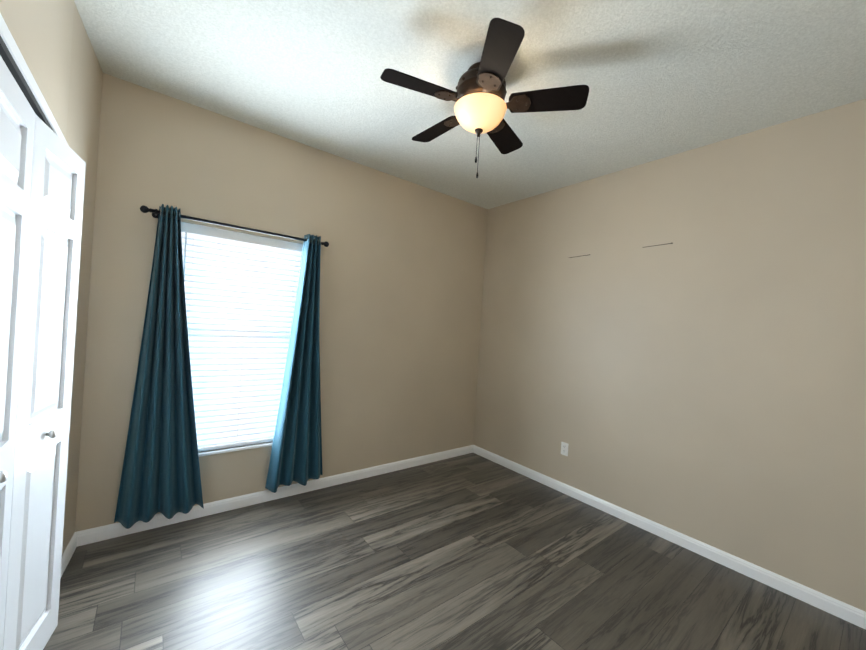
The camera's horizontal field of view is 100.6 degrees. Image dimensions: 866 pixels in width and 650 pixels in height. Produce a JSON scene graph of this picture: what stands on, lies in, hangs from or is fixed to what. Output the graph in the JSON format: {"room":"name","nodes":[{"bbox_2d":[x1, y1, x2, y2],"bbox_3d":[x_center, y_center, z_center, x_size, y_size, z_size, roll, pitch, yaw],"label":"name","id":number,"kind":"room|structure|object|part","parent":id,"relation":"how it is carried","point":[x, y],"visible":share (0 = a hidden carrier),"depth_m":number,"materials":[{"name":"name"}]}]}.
{"room":"empty bedroom","nodes":[
{"label":"empty bedroom","id":0,"kind":"room"},
{"bbox_2d":[0,0,102,553],"bbox_3d":[-1.078,-0.033,0.753,0.170,2.840,3.420,3,0,-38],"label":"wall","id":1,"kind":"structure","parent":0,"point":[53,42],"depth_m":1.78,"materials":[{"name":"beige paint"}]},
{"bbox_2d":[0,35,53,131],"bbox_3d":[-1.397,-0.748,1.190,0.127,0.020,0.926,3,0,-38],"label":"track","id":2,"kind":"object","parent":1,"relation":"attached to","point":[11,64],"visible":0.12,"depth_m":1.08,"materials":[{"name":"black"}]},
{"bbox_2d":[0,56,85,649],"bbox_3d":[-1.389,0.322,1.228,0.111,2.070,0.889,3,0,-38],"label":"bifold closet door","id":3,"kind":"structure","parent":2,"relation":"hanging from","point":[42,172],"depth_m":1.31,"materials":[{"name":"white wood"}]},
{"bbox_2d":[0,13,68,145],"bbox_3d":[-1.460,0.276,1.190,0.137,2.176,1.032,3,0,-38],"label":"trim","id":4,"kind":"structure","parent":1,"relation":"attached to","point":[11,45],"depth_m":1.09,"materials":[{"name":"white"}]},
{"bbox_2d":[61,531,80,576],"bbox_3d":[-1.959,1.293,1.884,0.065,0.085,0.595,3,0,-38],"label":"baseboard","id":5,"kind":"structure","parent":1,"relation":"attached to","point":[75,541],"depth_m":2.04,"materials":[{"name":"white wood"}]},
{"bbox_2d":[75,73,487,531],"bbox_3d":[-0.838,-0.019,3.188,3.449,2.840,0.120,3,0,-38],"label":"wall","id":6,"kind":"structure","parent":0,"point":[402,262],"depth_m":3.01,"materials":[{"name":"beige paint"}]},
{"bbox_2d":[114,204,328,528],"bbox_3d":[-1.380,0.273,2.615,1.325,2.017,0.139,3,0,-38],"label":"curtains","id":7,"kind":"object","parent":6,"relation":"attached to","point":[161,470],"visible":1,"depth_m":2.37,"materials":[{"name":"teal fabric"}]},
{"bbox_3d":[-1.708,0.253,2.338,0.466,2.017,0.105,3,0,-38],"label":"panel","id":8,"kind":"part","parent":7,"relation":"part of","materials":[{"name":"teal fabric"}]},
{"bbox_3d":[-1.027,0.281,2.870,0.455,1.992,0.107,3,0,-38],"label":"panel","id":9,"kind":"part","parent":7,"relation":"part of","materials":[{"name":"teal fabric"}]},
{"bbox_2d":[198,441,272,456],"bbox_3d":[-1.480,0.919,2.702,0.950,0.020,0.117,3,0,-38],"label":"window sill","id":10,"kind":"structure","parent":6,"relation":"attached to","point":[226,450],"depth_m":2.65,"materials":[{"name":"white wood"}]},
{"bbox_2d":[181,222,302,451],"bbox_3d":[-1.425,0.115,2.693,0.892,1.584,0.084,3,0,-38],"label":"window blinds","id":11,"kind":"object","parent":6,"relation":"attached to","point":[240,297],"visible":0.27,"depth_m":2.68,"materials":[{"name":"white plastic"}]},
{"bbox_2d":[75,445,472,545],"bbox_3d":[-0.841,1.361,3.167,3.310,0.085,0.015,3,0,-38],"label":"baseboard","id":12,"kind":"structure","parent":6,"relation":"attached to","point":[101,533],"depth_m":2.77,"materials":[{"name":"white wood"}]},
{"bbox_2d":[43,453,865,649],"bbox_3d":[0.188,1.517,1.816,3.619,0.100,3.660,3,0,-38],"label":"floor","id":13,"kind":"structure","parent":0,"point":[471,551],"depth_m":2.03,"materials":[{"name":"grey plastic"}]},
{"bbox_2d":[74,0,865,208],"bbox_3d":[0.367,-1.418,1.816,3.619,0.100,3.660,3,0,-38],"label":"ceiling","id":14,"kind":"structure","parent":0,"point":[663,78],"depth_m":1.94,"materials":[{"name":"white paint"}]},
{"bbox_2d":[380,18,588,177],"bbox_3d":[0.226,-1.087,1.975,1.062,0.578,1.027,3,0,-38],"label":"ceiling fan","id":15,"kind":"object","parent":14,"relation":"hanging from","point":[478,96],"visible":1,"depth_m":1.85,"materials":[{"name":"brown metal"}]},
{"bbox_3d":[-0.068,-1.209,1.822,0.399,0.039,0.219,3,0,-38],"label":"blade","id":16,"kind":"part","parent":15,"relation":"part of","materials":[{"name":"brown wood"}]},
{"bbox_3d":[0.026,-1.203,2.213,0.146,0.039,0.397,3,0,-38],"label":"blade","id":17,"kind":"part","parent":15,"relation":"part of","materials":[{"name":"brown wood"}]},
{"bbox_3d":[0.252,-1.114,1.952,0.283,0.117,0.283,3,0,-38],"label":"lamp shade","id":18,"kind":"part","parent":15,"relation":"part of","materials":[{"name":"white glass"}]},
{"bbox_3d":[0.260,-1.240,1.952,0.282,0.268,0.268,3,0,-38],"label":"motor","id":19,"kind":"part","parent":15,"relation":"part of","materials":[{"name":"brown metal"}]},
{"bbox_3d":[0.284,-1.187,1.602,0.305,0.039,0.375,3,0,-38],"label":"blade","id":20,"kind":"part","parent":15,"relation":"part of","materials":[{"name":"brown wood"}]},
{"bbox_3d":[0.438,-1.178,2.253,0.395,0.039,0.245,3,0,-38],"label":"blade","id":21,"kind":"part","parent":15,"relation":"part of","materials":[{"name":"brown wood"}]},
{"bbox_3d":[0.598,-1.168,1.871,0.324,0.039,0.364,3,0,-38],"label":"blade","id":22,"kind":"part","parent":15,"relation":"part of","materials":[{"name":"brown wood"}]},
{"bbox_2d":[473,99,865,611],"bbox_3d":[1.653,0.133,2.894,0.120,2.840,3.660,3,0,-38],"label":"wall","id":23,"kind":"structure","parent":0,"point":[702,378],"depth_m":2.48,"materials":[{"name":"beige paint"}]},
{"bbox_2d":[561,442,568,455],"bbox_3d":[1.202,1.133,3.287,0.010,0.116,0.072,3,0,-38],"label":"duplex electrical outlet","id":24,"kind":"object","parent":23,"relation":"attached to","point":[564,448],"visible":1,"depth_m":3.28,"materials":[{"name":"white plastic"}]},
{"bbox_2d":[473,445,865,629],"bbox_3d":[1.516,1.505,2.852,0.015,0.085,3.420,3,0,-38],"label":"baseboard","id":25,"kind":"structure","parent":23,"relation":"attached to","point":[834,606],"depth_m":2.43,"materials":[{"name":"white wood"}]},
{"label":"outside","id":26,"kind":"structure","parent":0,"visible":0},
{"bbox_2d":[191,233,297,251],"bbox_3d":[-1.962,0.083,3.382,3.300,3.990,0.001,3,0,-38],"label":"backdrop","id":27,"kind":"structure","parent":26,"point":[239,241],"depth_m":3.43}
]}

